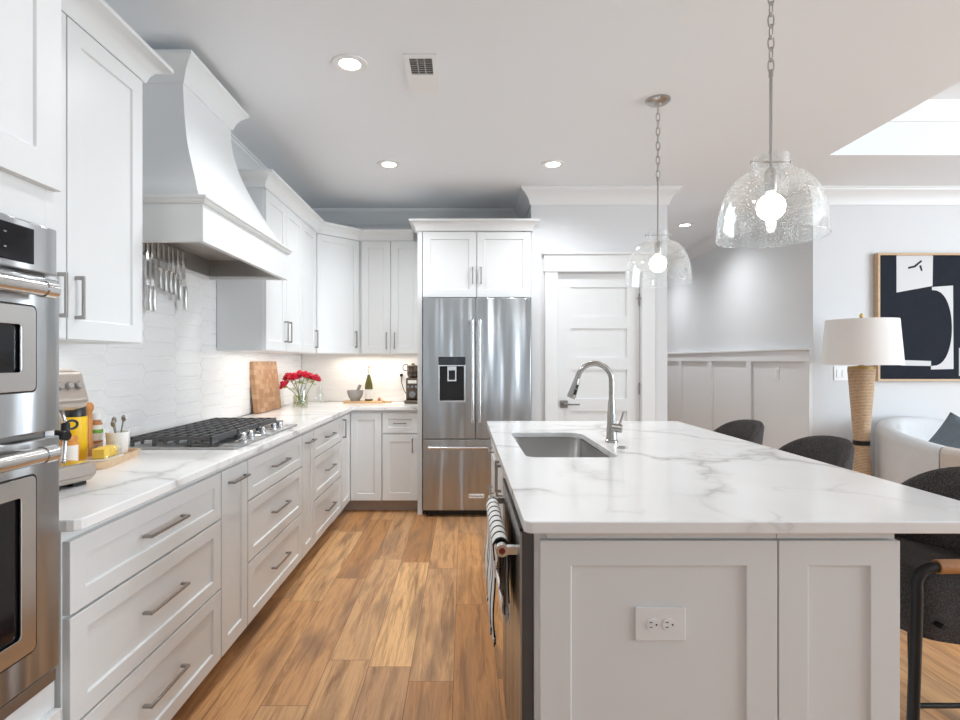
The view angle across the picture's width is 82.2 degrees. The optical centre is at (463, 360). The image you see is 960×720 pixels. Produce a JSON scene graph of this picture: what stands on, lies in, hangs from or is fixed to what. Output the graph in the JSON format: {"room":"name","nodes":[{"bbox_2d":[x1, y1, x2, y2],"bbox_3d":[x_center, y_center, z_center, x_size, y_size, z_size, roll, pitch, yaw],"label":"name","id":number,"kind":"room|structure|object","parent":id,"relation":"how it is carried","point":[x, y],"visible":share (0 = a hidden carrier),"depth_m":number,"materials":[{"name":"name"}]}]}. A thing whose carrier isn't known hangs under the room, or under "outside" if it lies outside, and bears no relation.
{"room":"kitchen","nodes":[
{"label":"kitchen","id":0,"kind":"room"},
{"bbox_2d":[301,225,522,389],"bbox_3d":[-0.506,-0.077,5.400,2.157,2.765,0.100,0,0,0],"label":"wall","id":1,"kind":"structure","parent":0,"point":[354,226],"depth_m":5.35,"materials":[{"name":"white paint"}]},
{"bbox_2d":[285,233,360,353],"bbox_3d":[-1.259,-0.583,5.020,0.628,1.034,0.636,0,0,0],"label":"upper cabinet","id":2,"kind":"object","parent":1,"relation":"attached to","point":[338,260],"visible":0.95,"depth_m":4.88,"materials":[{"name":"white paint"}]},
{"bbox_2d":[302,354,417,400],"bbox_3d":[-0.985,0.149,5.343,1.180,0.489,0.002,0,0,0],"label":"backsplash","id":3,"kind":"structure","parent":1,"relation":"attached to","point":[338,373],"depth_m":5.34,"materials":[{"name":"white tile"}]},
{"bbox_2d":[398,367,404,378],"bbox_3d":[-0.605,0.115,5.337,0.070,0.116,0.008,0,0,0],"label":"outlet","id":4,"kind":"object","parent":3,"relation":"attached to","point":[400,369],"visible":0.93,"depth_m":5.33,"materials":[{"name":"white plastic"}]},
{"bbox_2d":[361,241,417,353],"bbox_3d":[-0.670,-0.583,5.167,0.546,1.034,0.343,0,0,0],"label":"upper cabinet","id":5,"kind":"object","parent":1,"relation":"attached to","point":[389,269],"visible":0.95,"depth_m":5.03,"materials":[{"name":"white paint"}]},
{"bbox_2d":[409,219,539,298],"bbox_3d":[0.087,-0.864,4.966,1.096,0.653,0.744,0,0,0],"label":"upper cabinet","id":6,"kind":"object","parent":1,"relation":"attached to","point":[475,265],"visible":0.98,"depth_m":4.66,"materials":[{"name":"white paint"}]},
{"bbox_2d":[104,0,959,257],"bbox_3d":[2.607,-1.510,2.900,8.585,0.100,12.400,0,0,0],"label":"ceiling","id":7,"kind":"structure","parent":0,"point":[524,85],"depth_m":2.97,"materials":[{"name":"white paint"}]},
{"bbox_2d":[332,54,367,73],"bbox_3d":[-0.560,-1.456,2.700,0.176,0.006,0.176,0,0,0],"label":"recessed light","id":8,"kind":"object","parent":7,"relation":"in","point":[346,63],"visible":1,"depth_m":2.69,"materials":[{"name":"white plastic"}]},
{"bbox_2d":[377,160,400,168],"bbox_3d":[-0.556,-1.456,4.080,0.176,0.006,0.176,0,0,0],"label":"recessed light","id":9,"kind":"object","parent":7,"relation":"in","point":[387,164],"visible":1,"depth_m":4.08,"materials":[{"name":"white"}]},
{"bbox_2d":[403,54,439,93],"bbox_3d":[-0.210,-1.456,2.800,0.160,0.007,0.380,0,0,0],"label":"ceiling vent","id":10,"kind":"object","parent":7,"relation":"in","point":[421,69],"visible":1,"depth_m":2.78,"materials":[{"name":"white plastic"}]},
{"bbox_2d":[541,160,564,168],"bbox_3d":[0.660,-1.456,4.080,0.176,0.006,0.176,0,0,0],"label":"recessed light","id":11,"kind":"object","parent":7,"relation":"in","point":[551,164],"visible":1,"depth_m":4.08,"materials":[{"name":"white"}]},
{"bbox_2d":[625,94,691,286],"bbox_3d":[1.085,-0.946,3.076,0.358,1.027,0.359,0,0,0],"label":"pendant light","id":12,"kind":"object","parent":7,"relation":"hanging from","point":[658,263],"visible":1,"depth_m":3.06,"materials":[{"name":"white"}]},
{"bbox_2d":[654,239,661,253],"bbox_3d":[1.085,-0.641,3.076,0.040,0.087,0.040,0,0,0],"label":"socket","id":13,"kind":"object","parent":12,"relation":"attached to","point":[658,244],"depth_m":3.06,"materials":[{"name":"silver metal"}]},
{"bbox_2d":[676,223,693,226],"bbox_3d":[2.370,-1.456,5.900,0.176,0.006,0.176,0,0,0],"label":"recessed light","id":14,"kind":"object","parent":7,"relation":"in","point":[682,224],"visible":1,"depth_m":5.90,"materials":[{"name":"white"}]},
{"bbox_2d":[715,0,831,247],"bbox_3d":[1.085,-0.946,1.944,0.358,1.027,0.359,0,0,0],"label":"pendant light","id":15,"kind":"object","parent":7,"relation":"hanging from","point":[772,206],"visible":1,"depth_m":1.94,"materials":[{"name":"clear glass"}]},
{"bbox_2d":[765,167,776,192],"bbox_3d":[1.085,-0.641,1.944,0.040,0.087,0.040,0,0,0],"label":"socket","id":16,"kind":"object","parent":15,"relation":"attached to","point":[773,184],"depth_m":1.93,"materials":[{"name":"silver metal"}]},
{"bbox_2d":[171,510,959,719],"bbox_3d":[2.607,1.355,2.900,8.585,0.100,12.400,0,0,0],"label":"floor","id":17,"kind":"structure","parent":0,"point":[385,616],"depth_m":2.55,"materials":[{"name":"brown wood"}]},
{"bbox_2d":[0,0,60,719],"bbox_3d":[-1.260,-0.005,0.931,0.625,2.619,0.823,0,0,0],"label":"tall cabinet","id":18,"kind":"object","parent":17,"relation":"on","point":[30,30],"visible":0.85,"depth_m":1.26,"materials":[{"name":"white paint"}]},
{"bbox_2d":[0,213,60,719],"bbox_3d":[-1.213,0.228,0.940,0.614,1.086,0.771,0,0,0],"label":"double oven","id":19,"kind":"object","parent":18,"relation":"in","point":[29,301],"visible":1,"depth_m":1.22,"materials":[{"name":"silver metal"}]},
{"bbox_2d":[54,471,220,719],"bbox_3d":[-1.260,0.863,1.789,0.625,0.882,0.854,0,0,0],"label":"base cabinet","id":20,"kind":"object","parent":17,"relation":"on","point":[140,594],"visible":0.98,"depth_m":1.68,"materials":[{"name":"white paint"}]},
{"bbox_2d":[59,401,417,531],"bbox_3d":[-0.983,0.406,3.345,1.173,0.030,3.986,0,0,0],"label":"countertop","id":21,"kind":"structure","parent":20,"relation":"on","point":[112,491],"depth_m":1.98,"materials":[{"name":"stone"}]},
{"bbox_2d":[54,369,95,486],"bbox_3d":[-1.315,0.208,1.656,0.381,0.364,0.325,0,0,14],"label":"espresso machine","id":22,"kind":"object","parent":21,"relation":"on","point":[72,389],"visible":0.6,"depth_m":1.72,"materials":[{"name":"silver metal"}]},
{"bbox_2d":[59,460,95,486],"bbox_3d":[-1.261,0.349,1.629,0.167,0.059,0.313,0,0,0],"label":"drip tray","id":23,"kind":"object","parent":22,"relation":"on","point":[72,473],"depth_m":1.71,"materials":[{"name":"silver metal"}]},
{"bbox_2d":[79,448,140,469],"bbox_3d":[-1.430,0.378,2.119,0.243,0.026,0.360,0,0,-10],"label":"wooden tray","id":24,"kind":"object","parent":21,"relation":"on","point":[132,452],"visible":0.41,"depth_m":2.09,"materials":[{"name":"brown wood"}]},
{"bbox_2d":[59,435,78,461],"bbox_3d":[-1.451,0.327,2.021,0.063,0.102,0.063,0,0,0],"label":"honey jar","id":25,"kind":"object","parent":24,"relation":"on","point":[72,444],"visible":0.42,"depth_m":2.00,"materials":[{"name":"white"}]},
{"bbox_2d":[62,406,87,459],"bbox_3d":[-1.497,0.276,2.115,0.082,0.205,0.082,0,0,0],"label":"canister","id":26,"kind":"object","parent":24,"relation":"on","point":[80,414],"visible":0.47,"depth_m":2.10,"materials":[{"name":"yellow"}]},
{"bbox_2d":[86,402,93,456],"bbox_3d":[-1.498,0.271,2.190,0.042,0.215,0.042,0,0,0],"label":"pepper mill","id":27,"kind":"object","parent":24,"relation":"on","point":[90,407],"visible":0.48,"depth_m":2.18,"materials":[{"name":"orange wood"}]},
{"bbox_2d":[91,413,102,448],"bbox_3d":[-1.505,0.295,2.248,0.053,0.165,0.053,0,0,0],"label":"bottle","id":28,"kind":"object","parent":24,"relation":"on","point":[97,432],"visible":0.63,"depth_m":2.23,"materials":[{"name":"brown"}]},
{"bbox_2d":[84,453,123,461],"bbox_3d":[-1.388,0.348,2.125,0.090,0.060,0.150,0,0,-10],"label":"butter dish","id":29,"kind":"object","parent":24,"relation":"on","point":[118,454],"visible":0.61,"depth_m":2.07,"materials":[{"name":"white ceramic"}]},
{"bbox_2d":[92,445,116,458],"bbox_3d":[-1.388,0.350,2.125,0.044,0.037,0.110,0,0,-10],"label":"butter","id":30,"kind":"object","parent":29,"relation":"in","point":[105,451],"visible":1,"depth_m":2.09,"materials":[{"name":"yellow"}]},
{"bbox_2d":[105,430,129,453],"bbox_3d":[-1.412,0.333,2.243,0.088,0.090,0.088,0,0,0],"label":"utensil cup","id":31,"kind":"object","parent":24,"relation":"on","point":[121,440],"visible":0.78,"depth_m":2.22,"materials":[{"name":"white ceramic"}]},
{"bbox_2d":[110,420,115,432],"bbox_3d":[-1.412,0.303,2.227,0.022,0.128,0.038,0,0,0],"label":"spoon","id":32,"kind":"object","parent":31,"relation":"in","point":[113,423],"visible":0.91,"depth_m":2.21,"materials":[{"name":"silver metal"}]},
{"bbox_2d":[120,415,126,432],"bbox_3d":[-1.395,0.293,2.243,0.039,0.148,0.010,0,0,0],"label":"spoon","id":33,"kind":"object","parent":31,"relation":"in","point":[123,418],"visible":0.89,"depth_m":2.24,"materials":[{"name":"silver metal"}]},
{"bbox_2d":[128,417,296,448],"bbox_3d":[-1.260,0.364,2.875,0.510,0.052,0.900,0,0,0],"label":"gas cooktop","id":34,"kind":"object","parent":21,"relation":"in","point":[213,433],"visible":1,"depth_m":2.63,"materials":[{"name":"silver metal"}]},
{"bbox_2d":[249,361,281,413],"bbox_3d":[-1.551,0.197,4.300,0.083,0.387,0.510,0,0,0],"label":"cutting board","id":35,"kind":"object","parent":21,"relation":"on","point":[264,382],"visible":0.96,"depth_m":4.22,"materials":[{"name":"brown wood"}]},
{"bbox_2d":[343,400,391,402],"bbox_3d":[-0.905,0.383,5.170,0.450,0.016,0.170,0,0,0],"label":"serving board","id":36,"kind":"object","parent":21,"relation":"on","point":[346,401],"visible":0.95,"depth_m":5.09,"materials":[{"name":"brown wood"}]},
{"bbox_2d":[347,390,362,400],"bbox_3d":[-1.022,0.324,5.170,0.152,0.100,0.152,0,0,0],"label":"mortar","id":37,"kind":"object","parent":36,"relation":"on","point":[354,395],"visible":0.98,"depth_m":5.12,"materials":[{"name":"stone"}]},
{"bbox_2d":[365,366,372,400],"bbox_3d":[-0.895,0.210,5.170,0.076,0.328,0.076,0,0,0],"label":"wine bottle","id":38,"kind":"object","parent":36,"relation":"on","point":[368,384],"visible":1,"depth_m":5.14,"materials":[{"name":"green glass"}]},
{"bbox_2d":[402,363,417,403],"bbox_3d":[-0.487,0.205,5.112,0.168,0.370,0.185,0,0,0],"label":"coffee grinder","id":39,"kind":"object","parent":21,"relation":"on","point":[412,370],"visible":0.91,"depth_m":5.07,"materials":[{"name":"grey metal"}]},
{"bbox_3d":[-1.378,0.288,4.640,0.128,0.205,0.128,0,0,0],"label":"flower vase","id":40,"kind":"object","parent":21,"relation":"on","visible":0},
{"bbox_2d":[279,380,303,404],"bbox_3d":[-1.459,0.265,4.628,0.202,0.227,0.110,0,0,-34],"label":"rose","id":41,"kind":"object","parent":40,"relation":"in","point":[284,383],"visible":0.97,"depth_m":4.58,"materials":[{"name":"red plant"}]},
{"bbox_2d":[282,372,303,405],"bbox_3d":[-1.457,0.235,4.689,0.183,0.286,0.105,0,0,-14],"label":"rose","id":42,"kind":"object","parent":40,"relation":"in","point":[287,374],"visible":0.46,"depth_m":4.66,"materials":[{"name":"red plant"}]},
{"bbox_2d":[287,373,300,404],"bbox_3d":[-1.407,0.236,4.596,0.118,0.283,0.151,0,0,0],"label":"rose","id":43,"kind":"object","parent":40,"relation":"in","point":[292,377],"visible":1,"depth_m":4.56,"materials":[{"name":"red plant"}]},
{"bbox_2d":[294,370,302,401],"bbox_3d":[-1.383,0.224,4.641,0.107,0.305,0.116,0,0,0],"label":"rose","id":44,"kind":"object","parent":40,"relation":"in","point":[298,371],"visible":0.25,"depth_m":4.63,"materials":[{"name":"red plant"}]},
{"bbox_2d":[297,371,310,404],"bbox_3d":[-1.334,0.228,4.592,0.124,0.299,0.117,0,0,-18],"label":"rose","id":45,"kind":"object","parent":40,"relation":"in","point":[305,374],"visible":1,"depth_m":4.57,"materials":[{"name":"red plant"}]},
{"bbox_2d":[299,372,313,404],"bbox_3d":[-1.325,0.235,4.673,0.130,0.286,0.130,0,0,0],"label":"rose","id":46,"kind":"object","parent":40,"relation":"in","point":[310,372],"visible":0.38,"depth_m":4.65,"materials":[{"name":"green plant"}]},
{"bbox_2d":[302,374,320,405],"bbox_3d":[-1.268,0.242,4.626,0.152,0.272,0.116,0,0,31],"label":"rose","id":47,"kind":"object","parent":40,"relation":"in","point":[315,377],"visible":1,"depth_m":4.61,"materials":[{"name":"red plant"}]},
{"bbox_2d":[216,459,250,656],"bbox_3d":[-1.260,0.863,2.353,0.625,0.882,0.269,0,0,0],"label":"base cabinet","id":48,"kind":"object","parent":17,"relation":"on","point":[234,476],"visible":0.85,"depth_m":2.36,"materials":[{"name":"white paint"}]},
{"bbox_2d":[243,434,301,624],"bbox_3d":[-1.260,0.863,2.909,0.625,0.882,0.841,0,0,0],"label":"base cabinet","id":49,"kind":"object","parent":17,"relation":"on","point":[274,485],"visible":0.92,"depth_m":2.82,"materials":[{"name":"white paint"}]},
{"bbox_2d":[299,429,316,557],"bbox_3d":[-1.260,0.863,3.458,0.625,0.882,0.252,0,0,0],"label":"base cabinet","id":50,"kind":"object","parent":17,"relation":"on","point":[308,439],"visible":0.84,"depth_m":3.47,"materials":[{"name":"white paint"}]},
{"bbox_2d":[311,417,340,543],"bbox_3d":[-1.260,0.863,3.987,0.625,0.882,0.802,0,0,0],"label":"base cabinet","id":51,"kind":"object","parent":17,"relation":"on","point":[327,446],"visible":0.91,"depth_m":3.94,"materials":[{"name":"white paint"}]},
{"bbox_2d":[331,410,383,523],"bbox_3d":[-1.139,0.863,4.864,0.867,0.882,0.948,0,0,0],"label":"base cabinet","id":52,"kind":"object","parent":17,"relation":"on","point":[361,430],"visible":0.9,"depth_m":4.72,"materials":[{"name":"white paint"}]},
{"bbox_2d":[382,410,417,509],"bbox_3d":[-0.550,0.863,5.014,0.308,0.882,0.648,0,0,0],"label":"base cabinet","id":53,"kind":"object","parent":17,"relation":"on","point":[399,427],"visible":0.91,"depth_m":4.72,"materials":[{"name":"white paint"}]},
{"bbox_2d":[418,231,422,514],"bbox_3d":[-0.374,0.102,4.999,0.040,2.404,0.678,0,0,0],"label":"panel","id":54,"kind":"object","parent":17,"relation":"on","point":[420,233],"visible":0.51,"depth_m":4.66,"materials":[{"name":"white paint"}]},
{"bbox_2d":[423,298,530,515],"bbox_3d":[0.107,0.389,4.917,0.898,1.831,0.806,0,0,0],"label":"refrigerator","id":55,"kind":"object","parent":17,"relation":"on","point":[477,352],"visible":0.95,"depth_m":4.58,"materials":[{"name":"silver metal"}]},
{"bbox_2d":[487,439,494,551],"bbox_3d":[0.463,0.863,3.304,0.635,0.882,0.483,0,0,0],"label":"base cabinet","id":56,"kind":"object","parent":17,"relation":"on","point":[492,448],"visible":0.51,"depth_m":3.38,"materials":[{"name":"white paint"}]},
{"bbox_2d":[495,451,504,623],"bbox_3d":[0.463,0.863,2.545,0.635,0.882,1.030,0,0,0],"label":"base cabinet","id":57,"kind":"object","parent":17,"relation":"on","point":[499,475],"visible":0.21,"depth_m":2.59,"materials":[{"name":"white paint"}]},
{"bbox_2d":[487,478,532,719],"bbox_3d":[0.429,0.867,1.714,0.692,0.875,0.624,0,0,0],"label":"dishwasher","id":58,"kind":"object","parent":17,"relation":"on","point":[518,635],"visible":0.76,"depth_m":1.47,"materials":[{"name":"silver metal"}]},
{"bbox_2d":[485,497,510,645],"bbox_3d":[0.098,0.626,1.706,0.056,0.295,0.461,0,0,0],"label":"dish towel","id":59,"kind":"object","parent":58,"relation":"hanging from","point":[495,526],"visible":0.97,"depth_m":1.57,"materials":[{"name":"white fabric"}]},
{"bbox_2d":[533,534,776,719],"bbox_3d":[0.480,0.863,1.392,0.605,0.882,0.040,0,0,0],"label":"island end panel","id":60,"kind":"object","parent":17,"relation":"on","point":[589,663],"visible":0.9,"depth_m":1.38,"materials":[{"name":"white paint"}]},
{"bbox_2d":[714,419,763,444],"bbox_3d":[1.472,0.828,3.250,0.534,0.953,0.538,0,0,0],"label":"bar stool","id":61,"kind":"object","parent":17,"relation":"on","point":[749,430],"visible":0.09,"depth_m":3.31,"materials":[{"name":"grey fabric"}]},
{"bbox_2d":[778,435,854,469],"bbox_3d":[1.472,0.828,2.530,0.534,0.953,0.538,0,0,0],"label":"bar stool","id":62,"kind":"object","parent":17,"relation":"on","point":[833,450],"visible":0.13,"depth_m":2.57,"materials":[{"name":"grey fabric"}]},
{"bbox_2d":[773,534,899,719],"bbox_3d":[0.937,0.863,2.458,0.304,0.882,2.173,0,0,0],"label":"panel","id":63,"kind":"object","parent":17,"relation":"on","point":[838,595],"visible":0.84,"depth_m":1.37,"materials":[{"name":"white paint"}]},
{"bbox_2d":[487,421,959,533],"bbox_3d":[0.768,0.406,2.461,1.243,0.030,2.245,0,0,0],"label":"countertop","id":64,"kind":"structure","parent":63,"relation":"on","point":[672,477],"depth_m":1.67,"materials":[{"name":"stone"}]},
{"bbox_2d":[514,438,608,456],"bbox_3d":[0.445,0.513,2.627,0.404,0.182,0.809,0,0,0],"label":"sink","id":65,"kind":"object","parent":64,"relation":"in","point":[531,447],"visible":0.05,"depth_m":3.02,"materials":[{"name":"silver metal"}]},
{"bbox_2d":[567,361,624,442],"bbox_3d":[0.633,0.195,2.651,0.271,0.391,0.078,0,0,0],"label":"faucet","id":66,"kind":"object","parent":64,"relation":"on","point":[612,428],"visible":1,"depth_m":2.65,"materials":[{"name":"silver metal"}]},
{"bbox_2d":[617,446,627,448],"bbox_3d":[0.708,0.386,2.460,0.048,0.009,0.048,0,0,0],"label":"button","id":67,"kind":"object","parent":64,"relation":"on","point":[618,447],"visible":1,"depth_m":2.45,"materials":[{"name":"silver metal"}]},
{"bbox_2d":[821,313,904,475],"bbox_3d":[3.085,0.467,4.270,0.532,1.675,0.532,0,0,0],"label":"floor lamp","id":68,"kind":"object","parent":17,"relation":"on","point":[861,341],"visible":0.8,"depth_m":4.18,"materials":[{"name":"white fabric"}]},
{"bbox_2d":[875,416,959,483],"bbox_3d":[3.725,0.882,3.970,1.180,0.845,1.330,0,0,0],"label":"armchair","id":69,"kind":"object","parent":17,"relation":"on","point":[904,451],"visible":0.48,"depth_m":4.00,"materials":[{"name":"fabric"}]},
{"bbox_2d":[929,412,959,448],"bbox_3d":[3.630,0.620,4.020,0.213,0.470,0.492,0,0,-18],"label":"throw pillow","id":70,"kind":"object","parent":69,"relation":"on","point":[948,434],"visible":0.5,"depth_m":4.07,"materials":[{"name":"fabric"}]},
{"bbox_2d":[894,466,959,719],"bbox_3d":[1.472,0.828,1.755,0.534,0.953,0.538,0,0,0],"label":"bar stool","id":71,"kind":"object","parent":17,"relation":"on","point":[929,563],"visible":0.5,"depth_m":1.53,"materials":[{"name":"black fabric"}]},
{"bbox_2d":[635,607,684,640],"bbox_3d":[0.491,0.658,1.375,0.126,0.084,0.009,0,0,0],"label":"outlet","id":72,"kind":"object","parent":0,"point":[651,623],"visible":1,"depth_m":1.37,"materials":[{"name":"white plastic"}]},
{"bbox_2d":[646,618,658,630],"bbox_3d":[0.471,0.658,1.373,0.031,0.030,0.003,0,0,0],"label":"receptacle","id":73,"kind":"object","parent":72,"relation":"attached to","point":[652,624],"depth_m":1.37,"materials":[{"name":"white plastic"}]},
{"bbox_2d":[662,618,674,630],"bbox_3d":[0.511,0.658,1.373,0.031,0.030,0.003,0,0,0],"label":"receptacle","id":74,"kind":"object","parent":72,"relation":"attached to","point":[668,624],"depth_m":1.37,"materials":[{"name":"white plastic"}]},
{"bbox_2d":[667,209,805,352],"bbox_3d":[3.020,-0.077,6.890,0.100,2.765,4.220,0,0,0],"label":"wall","id":75,"kind":"structure","parent":0,"point":[740,297],"depth_m":5.80,"materials":[{"name":"white paint"}]},
{"bbox_2d":[667,347,812,448],"bbox_3d":[2.942,0.595,6.840,0.055,1.420,4.320,0,0,0],"label":"wainscoting","id":76,"kind":"structure","parent":75,"relation":"attached to","point":[709,390],"depth_m":5.74,"materials":[{"name":"white paint"}]},
{"bbox_2d":[523,205,959,476],"bbox_3d":[3.686,-0.077,5.065,6.228,2.765,0.770,0,0,0],"label":"wall","id":77,"kind":"structure","parent":0,"point":[839,263],"depth_m":4.68,"materials":[{"name":"white paint"}]},
{"bbox_2d":[231,133,959,269],"bbox_3d":[0.424,-1.393,3.186,11.672,0.135,6.690,0,0,-43],"label":"trim","id":78,"kind":"structure","parent":77,"relation":"attached to","point":[528,196],"depth_m":4.66,"materials":[{"name":"white paint"}]},
{"bbox_2d":[542,252,654,420],"bbox_3d":[1.151,0.191,4.688,0.978,2.228,0.095,0,0,0],"label":"door","id":79,"kind":"structure","parent":77,"relation":"in","point":[589,316],"depth_m":4.70,"materials":[{"name":"white paint"}]},
{"bbox_2d":[834,366,847,379],"bbox_3d":[3.205,0.105,4.675,0.120,0.120,0.010,0,0,0],"label":"light switch","id":80,"kind":"object","parent":77,"relation":"attached to","point":[840,372],"visible":0.94,"depth_m":4.67,"materials":[{"name":"white plastic"}]},
{"bbox_2d":[874,253,959,380],"bbox_3d":[4.043,-0.370,4.652,1.115,1.080,0.049,0,0,0],"label":"painting","id":81,"kind":"object","parent":77,"relation":"attached to","point":[922,290],"visible":0.87,"depth_m":4.65,"materials":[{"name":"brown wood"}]},
{"bbox_2d":[855,82,959,140],"bbox_3d":[4.445,-1.728,0.750,3.910,0.335,6.500,0,0,0],"label":"ceiling","id":82,"kind":"structure","parent":0,"point":[890,131],"depth_m":3.90,"materials":[{"name":"white paint"}]},
{"bbox_2d":[889,99,959,121],"bbox_3d":[4.445,-1.755,0.750,3.710,0.120,6.300,0,0,0],"label":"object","id":83,"kind":"structure","parent":82,"relation":"attached to","point":[930,110],"depth_m":3.87,"materials":[{"name":"white paint"}]},
{"bbox_3d":[-1.635,-0.078,1.075,0.100,2.765,8.750,0,0,0],"label":"wall","id":84,"kind":"structure","parent":0,"visible":0},
{"bbox_2d":[54,0,173,343],"bbox_3d":[-1.381,-0.628,1.800,0.385,1.124,0.904,0,0,0],"label":"upper cabinet","id":85,"kind":"object","parent":84,"relation":"attached to","point":[105,63],"visible":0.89,"depth_m":1.91,"materials":[{"name":"white paint"}]},
{"bbox_2d":[58,260,301,445],"bbox_3d":[-1.578,-0.126,3.351,0.002,1.039,3.982,0,0,0],"label":"backsplash","id":86,"kind":"structure","parent":84,"relation":"attached to","point":[177,375],"depth_m":2.98,"materials":[{"name":"white tile"}]},
{"bbox_2d":[142,49,292,279],"bbox_3d":[-1.316,-0.953,2.825,0.516,0.915,1.144,0,0,0],"label":"range hood","id":87,"kind":"object","parent":84,"relation":"attached to","point":[196,202],"visible":0.86,"depth_m":2.56,"materials":[{"name":"white paint"}]},
{"bbox_2d":[142,243,186,266],"bbox_3d":[-1.536,-0.540,2.815,0.018,0.046,0.430,0,0,0],"label":"bar","id":88,"kind":"object","parent":87,"relation":"attached to","point":[143,244],"visible":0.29,"depth_m":2.77,"materials":[{"name":"silver metal"}]},
{"bbox_2d":[146,243,152,310],"bbox_3d":[-1.516,-0.415,2.651,0.028,0.346,0.028,0,0,0],"label":"kitchen knife","id":89,"kind":"object","parent":88,"relation":"attached to","point":[149,307],"visible":0.94,"depth_m":2.64,"materials":[{"name":"silver metal"}]},
{"bbox_2d":[151,243,156,311],"bbox_3d":[-1.516,-0.415,2.691,0.028,0.346,0.029,0,0,0],"label":"kitchen knife","id":90,"kind":"object","parent":88,"relation":"attached to","point":[154,290],"visible":0.76,"depth_m":2.69,"materials":[{"name":"silver metal"}]},
{"bbox_2d":[157,243,162,288],"bbox_3d":[-1.516,-0.475,2.743,0.028,0.226,0.028,0,0,0],"label":"kitchen knife","id":91,"kind":"object","parent":88,"relation":"attached to","point":[159,268],"visible":0.94,"depth_m":2.73,"materials":[{"name":"silver metal"}]},
{"bbox_2d":[162,245,168,291],"bbox_3d":[-1.516,-0.470,2.792,0.028,0.236,0.029,0,0,0],"label":"kitchen knife","id":92,"kind":"object","parent":88,"relation":"attached to","point":[165,272],"visible":0.9,"depth_m":2.79,"materials":[{"name":"silver metal"}]},
{"bbox_2d":[167,247,172,292],"bbox_3d":[-1.516,-0.470,2.839,0.028,0.236,0.028,0,0,0],"label":"kitchen knife","id":93,"kind":"object","parent":88,"relation":"attached to","point":[170,274],"visible":0.87,"depth_m":2.83,"materials":[{"name":"silver metal"}]},
{"bbox_2d":[172,248,177,294],"bbox_3d":[-1.516,-0.468,2.883,0.028,0.241,0.029,0,0,0],"label":"kitchen knife","id":94,"kind":"object","parent":88,"relation":"attached to","point":[174,283],"visible":0.79,"depth_m":2.88,"materials":[{"name":"silver metal"}]},
{"bbox_2d":[176,250,182,300],"bbox_3d":[-1.516,-0.455,2.933,0.028,0.266,0.034,0,0,0],"label":"kitchen knife","id":95,"kind":"object","parent":88,"relation":"attached to","point":[179,281],"visible":0.95,"depth_m":2.92,"materials":[{"name":"silver metal"}]},
{"bbox_2d":[181,252,187,309],"bbox_3d":[-1.516,-0.433,2.991,0.028,0.311,0.050,0,0,0],"label":"kitchen knife","id":96,"kind":"object","parent":88,"relation":"attached to","point":[183,277],"visible":0.96,"depth_m":2.98,"materials":[{"name":"silver metal"}]},
{"bbox_2d":[217,188,302,352],"bbox_3d":[-1.401,-0.583,3.900,0.343,1.034,0.800,0,0,0],"label":"upper cabinet","id":97,"kind":"object","parent":84,"relation":"attached to","point":[264,316],"visible":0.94,"depth_m":3.56,"materials":[{"name":"white paint"}]},
{"bbox_2d":[238,169,413,240],"bbox_3d":[-1.135,-1.145,4.282,0.648,0.090,1.954,0,0,25],"label":"crown molding","id":98,"kind":"structure","parent":97,"relation":"attached to","point":[268,179],"depth_m":4.31,"materials":[{"name":"white paint"}]},
{"bbox_2d":[300,221,318,352],"bbox_3d":[-1.401,-0.583,4.501,0.343,1.034,0.398,0,0,0],"label":"upper cabinet","id":99,"kind":"object","parent":84,"relation":"attached to","point":[309,235],"visible":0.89,"depth_m":4.51,"materials":[{"name":"white paint"}]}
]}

